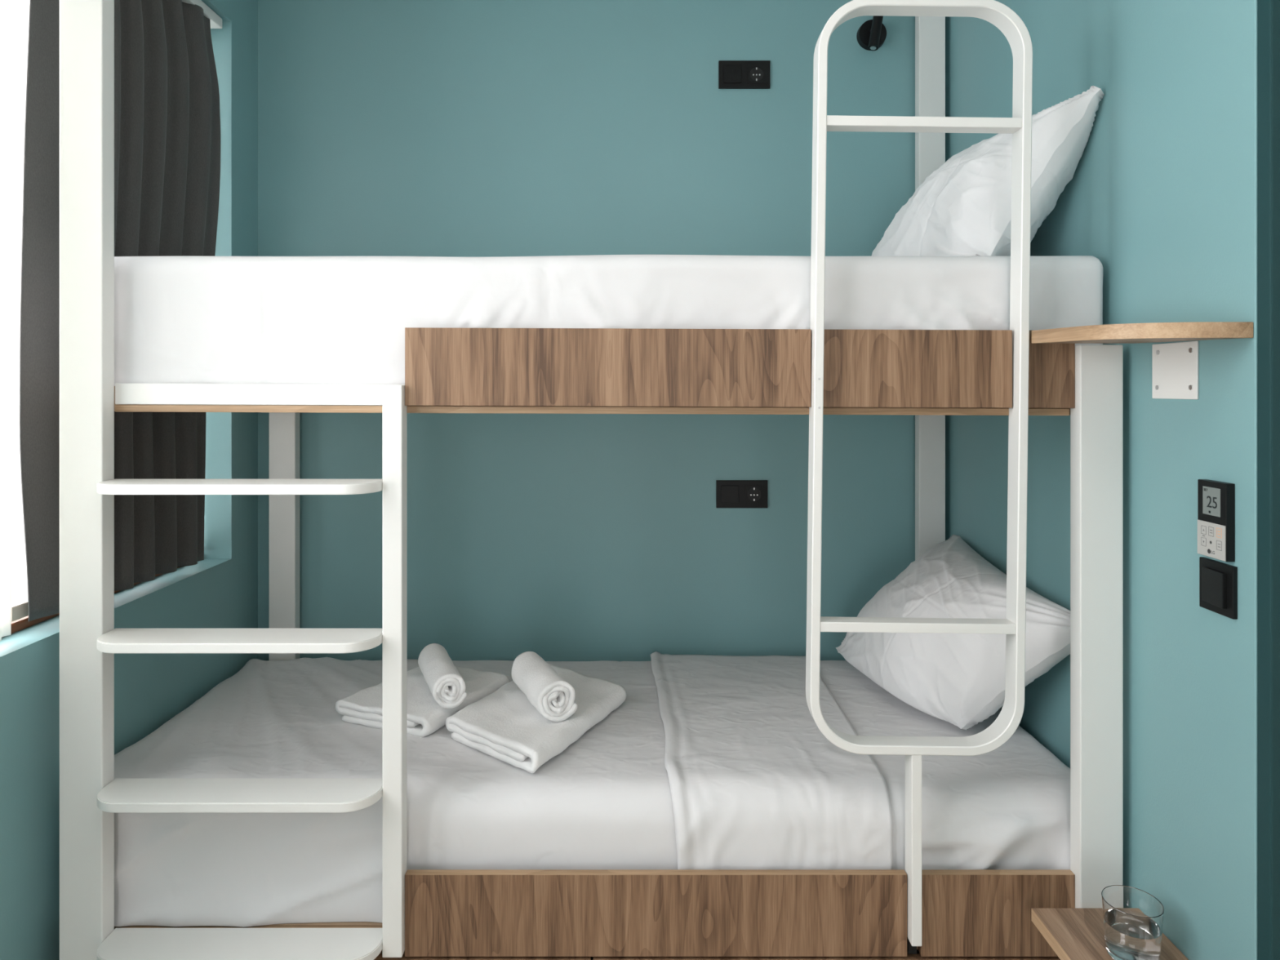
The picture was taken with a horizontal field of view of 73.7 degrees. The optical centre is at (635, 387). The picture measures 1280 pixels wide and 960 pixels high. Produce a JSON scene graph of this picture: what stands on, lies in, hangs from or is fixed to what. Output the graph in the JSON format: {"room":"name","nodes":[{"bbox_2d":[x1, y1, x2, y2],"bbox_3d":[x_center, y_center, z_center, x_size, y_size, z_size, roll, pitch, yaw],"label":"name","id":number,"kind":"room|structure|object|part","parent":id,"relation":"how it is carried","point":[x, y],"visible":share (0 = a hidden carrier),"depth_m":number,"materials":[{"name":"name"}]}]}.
{"room":"dormitory","nodes":[
{"label":"dormitory","id":0,"kind":"room"},
{"bbox_2d":[0,0,257,959],"bbox_3d":[-1.244,0.050,0.193,0.200,2.600,4.785,0,0,0],"label":"wall","id":1,"kind":"structure","parent":0,"point":[220,591],"depth_m":2.09,"materials":[{"name":"teal paint"}]},
{"bbox_2d":[1,0,222,637],"bbox_3d":[-1.219,-0.275,1.568,0.120,1.522,1.696,0,0,0],"label":"window","id":2,"kind":"structure","parent":1,"relation":"in","point":[21,624],"depth_m":2.22,"materials":[{"name":"white paint"}]},
{"bbox_2d":[0,94,11,640],"bbox_3d":[-1.180,-0.270,1.471,0.029,1.476,0.285,0,0,0],"label":"window pane","id":3,"kind":"object","parent":2,"relation":"hanging from","point":[5,336],"visible":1,"depth_m":1.60,"materials":[{"name":"white glass"}]},
{"bbox_2d":[9,0,30,622],"bbox_3d":[-1.223,-0.287,2.037,0.006,1.494,0.734,0,0,0],"label":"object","id":4,"kind":"object","parent":2,"relation":"attached to","point":[19,9],"visible":0.13,"depth_m":1.69,"materials":[{"name":"white"}]},
{"bbox_2d":[19,0,220,621],"bbox_3d":[-1.179,-0.272,2.023,0.054,1.472,0.716,0,0,2],"label":"curtain","id":5,"kind":"object","parent":2,"relation":"hanging from","point":[167,113],"visible":0.63,"depth_m":2.00,"materials":[{"name":"black fabric"}]},
{"bbox_3d":[-1.179,-1.020,1.568,0.040,0.028,1.656,0,0,0],"label":"curtain rail","id":6,"kind":"part","parent":2,"relation":"part of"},
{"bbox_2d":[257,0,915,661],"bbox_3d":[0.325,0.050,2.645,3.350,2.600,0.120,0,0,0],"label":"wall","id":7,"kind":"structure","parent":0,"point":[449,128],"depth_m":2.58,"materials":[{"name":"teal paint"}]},
{"bbox_2d":[715,480,768,507],"bbox_3d":[0.322,0.323,2.578,0.156,0.084,0.014,0,0,0],"label":"wall socket","id":8,"kind":"object","parent":7,"relation":"attached to","point":[729,493],"visible":1,"depth_m":2.58,"materials":[{"name":"black plastic"}]},
{"bbox_2d":[718,60,769,88],"bbox_3d":[0.329,-0.945,2.578,0.156,0.084,0.014,0,0,0],"label":"wall socket","id":9,"kind":"object","parent":7,"relation":"attached to","point":[732,74],"visible":1,"depth_m":2.58,"materials":[{"name":"black plastic"}]},
{"bbox_2d":[856,15,886,50],"bbox_3d":[0.713,-1.079,2.529,0.087,0.188,0.112,0,0,0],"label":"reading lamp","id":10,"kind":"object","parent":7,"relation":"attached to","point":[871,35],"visible":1,"depth_m":2.56,"materials":[{"name":"black metal"}]},
{"bbox_2d":[945,0,1257,959],"bbox_3d":[1.468,0.050,1.935,1.065,2.600,1.299,0,0,0],"label":"wall","id":11,"kind":"structure","parent":0,"point":[1162,190],"depth_m":1.52,"materials":[{"name":"teal paint"}]},
{"bbox_2d":[1031,907,1188,959],"bbox_3d":[0.835,1.028,1.423,0.200,0.123,0.321,0,0,0],"label":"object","id":12,"kind":"object","parent":11,"relation":"attached to","point":[1072,933],"visible":0.43,"depth_m":1.51,"materials":[{"name":"brown wood"}]},
{"bbox_2d":[1101,884,1164,959],"bbox_3d":[0.843,0.918,1.448,0.092,0.094,0.092,0,0,0],"label":"drinking glass","id":13,"kind":"object","parent":12,"relation":"on","point":[1133,917],"visible":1,"depth_m":1.43,"materials":[{"name":"clear glass"}]},
{"bbox_2d":[1031,321,1253,399],"bbox_3d":[0.839,-0.043,1.445,0.192,0.127,0.310,0,0,0],"label":"wall shelf","id":14,"kind":"object","parent":11,"relation":"attached to","point":[1175,366],"visible":1,"depth_m":1.43,"materials":[{"name":"brown wood"}]},
{"bbox_2d":[1197,479,1235,561],"bbox_3d":[0.927,0.211,1.363,0.016,0.122,0.067,0,0,0],"label":"controller","id":15,"kind":"object","parent":11,"relation":"attached to","point":[1215,499],"visible":1,"depth_m":1.35,"materials":[{"name":"black plastic"}]},
{"bbox_3d":[0.920,0.244,1.363,0.001,0.055,0.066,0,0,0],"label":"key plate","id":16,"kind":"part","parent":15,"relation":"part of","materials":[{"name":"grey plastic"}]},
{"bbox_2d":[1199,556,1237,619],"bbox_3d":[0.927,0.320,1.364,0.015,0.082,0.079,0,0,0],"label":"light switch","id":17,"kind":"object","parent":11,"relation":"attached to","point":[1218,580],"visible":1,"depth_m":1.35,"materials":[{"name":"black plastic"}]},
{"bbox_2d":[1257,0,1279,959],"bbox_3d":[0.985,0.051,1.271,0.100,2.599,0.030,0,0,0],"label":"trim","id":18,"kind":"structure","parent":11,"relation":"attached to","point":[1268,11],"depth_m":1.26,"materials":[{"name":"teal paint"}]},
{"bbox_3d":[0.325,1.390,0.193,3.350,0.080,4.985,0,0,0],"label":"floor","id":19,"kind":"structure","parent":0,"visible":0},
{"bbox_2d":[59,0,1123,959],"bbox_3d":[-0.091,0.051,2.052,2.017,2.598,1.014,0,0,0],"label":"bunk bed","id":20,"kind":"object","parent":19,"relation":"on","point":[915,913],"visible":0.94,"depth_m":1.62,"materials":[{"name":"white paint"}]},
{"bbox_3d":[-1.043,0.051,1.623,0.082,2.598,0.038,0,0,0],"label":"post","id":21,"kind":"part","parent":20,"relation":"part of","materials":[{"name":"white metal"}]},
{"bbox_3d":[-0.721,0.014,1.651,0.562,0.043,0.018,0,0,0],"label":"rail","id":22,"kind":"part","parent":20,"relation":"part of","materials":[{"name":"white metal"}]},
{"bbox_3d":[-1.045,0.705,2.541,0.078,1.290,0.038,0,0,0],"label":"post","id":23,"kind":"part","parent":20,"relation":"part of","materials":[{"name":"white metal"}]},
{"bbox_3d":[-0.458,0.534,1.623,0.037,1.077,0.038,0,0,0],"label":"step post","id":24,"kind":"part","parent":20,"relation":"part of","materials":[{"name":"white metal"}]},
{"bbox_3d":[-0.543,1.209,1.631,0.914,0.242,0.018,0,0,0],"label":"drawer","id":25,"kind":"part","parent":20,"relation":"part of","materials":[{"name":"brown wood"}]},
{"bbox_3d":[-0.083,1.066,1.652,1.838,0.032,0.020,0,0,0],"label":"rail","id":26,"kind":"part","parent":20,"relation":"part of","materials":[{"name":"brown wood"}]},
{"bbox_2d":[114,657,1070,927],"bbox_3d":[-0.100,0.911,2.094,2.077,0.271,0.903,0,0,0],"label":"mattress","id":27,"kind":"object","parent":20,"relation":"on","point":[604,802],"visible":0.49,"depth_m":1.67,"materials":[{"name":"white fabric"}]},
{"bbox_2d":[335,666,510,737],"bbox_3d":[-0.513,0.759,2.100,0.281,0.050,0.322,0,0,25],"label":"folded towel","id":28,"kind":"object","parent":27,"relation":"on","point":[425,716],"visible":0.58,"depth_m":2.01,"materials":[{"name":"white fabric"}]},
{"bbox_2d":[417,643,466,708],"bbox_3d":[-0.471,0.696,2.068,0.079,0.081,0.267,0,0,-22],"label":"rolled towel","id":29,"kind":"object","parent":28,"relation":"on","point":[446,686],"visible":1,"depth_m":1.97,"materials":[{"name":"white fabric"}]},
{"bbox_2d":[445,663,626,773],"bbox_3d":[-0.225,0.759,2.009,0.293,0.050,0.501,0,0,25],"label":"folded towel","id":30,"kind":"object","parent":27,"relation":"on","point":[504,725],"visible":0.72,"depth_m":1.89,"materials":[{"name":"white fabric"}]},
{"bbox_2d":[511,651,577,721],"bbox_3d":[-0.215,0.690,1.979,0.092,0.090,0.252,0,0,-23],"label":"rolled towel","id":31,"kind":"object","parent":30,"relation":"on","point":[553,696],"visible":1,"depth_m":1.89,"materials":[{"name":"white fabric"}]},
{"bbox_2d":[650,651,893,869],"bbox_3d":[0.278,0.885,2.068,0.470,0.236,0.854,0,0,0],"label":"blanket","id":32,"kind":"object","parent":27,"relation":"on","point":[755,783],"visible":0.87,"depth_m":1.72,"materials":[{"name":"white fabric"}]},
{"bbox_2d":[835,534,1070,729],"bbox_3d":[0.748,0.601,2.065,0.366,0.364,0.751,0,0,0],"label":"pillow","id":33,"kind":"object","parent":27,"relation":"on","point":[957,679],"visible":0.89,"depth_m":1.96,"materials":[{"name":"white fabric"}]},
{"bbox_3d":[-0.052,-0.038,1.631,0.772,0.151,0.018,0,0,0],"label":"panel","id":34,"kind":"part","parent":20,"relation":"part of","materials":[{"name":"brown wood"}]},
{"bbox_2d":[114,254,1102,386],"bbox_3d":[-0.086,-0.134,2.090,2.032,0.264,0.904,0,0,0],"label":"mattress","id":35,"kind":"object","parent":20,"relation":"on","point":[312,320],"visible":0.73,"depth_m":1.66,"materials":[{"name":"white fabric"}]},
{"bbox_2d":[871,85,1104,256],"bbox_3d":[0.772,-0.434,2.053,0.320,0.329,0.737,0,0,0],"label":"pillow","id":36,"kind":"object","parent":35,"relation":"on","point":[963,207],"visible":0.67,"depth_m":1.81,"materials":[{"name":"white fabric"}]},
{"bbox_3d":[0.039,1.005,1.631,0.955,0.156,0.018,0,0,0],"label":"panel","id":37,"kind":"part","parent":20,"relation":"part of","materials":[{"name":"brown wood"}]},
{"bbox_3d":[0.377,1.209,1.631,0.914,0.242,0.018,0,0,0],"label":"drawer","id":38,"kind":"part","parent":20,"relation":"part of","materials":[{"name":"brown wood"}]},
{"bbox_3d":[0.528,0.868,1.621,0.020,0.363,0.042,0,0,0],"label":"stem","id":39,"kind":"part","parent":20,"relation":"part of","materials":[{"name":"white paint"}]},
{"bbox_3d":[0.536,-0.035,1.631,0.360,0.149,0.018,0,0,0],"label":"panel","id":40,"kind":"part","parent":20,"relation":"part of","materials":[{"name":"brown wood"}]},
{"bbox_3d":[0.877,0.051,2.541,0.078,2.598,0.038,0,0,0],"label":"post","id":41,"kind":"part","parent":20,"relation":"part of","materials":[{"name":"white metal"}]},
{"bbox_3d":[0.689,1.005,1.631,0.292,0.156,0.018,0,0,0],"label":"panel","id":42,"kind":"part","parent":20,"relation":"part of","materials":[{"name":"brown wood"}]},
{"bbox_3d":[0.787,-0.034,1.631,0.098,0.148,0.018,0,0,0],"label":"panel","id":43,"kind":"part","parent":20,"relation":"part of","materials":[{"name":"brown wood"}]},
{"bbox_3d":[0.876,0.635,1.623,0.081,1.430,0.038,0,0,0],"label":"post","id":44,"kind":"part","parent":20,"relation":"part of","materials":[{"name":"white metal"}]}
]}

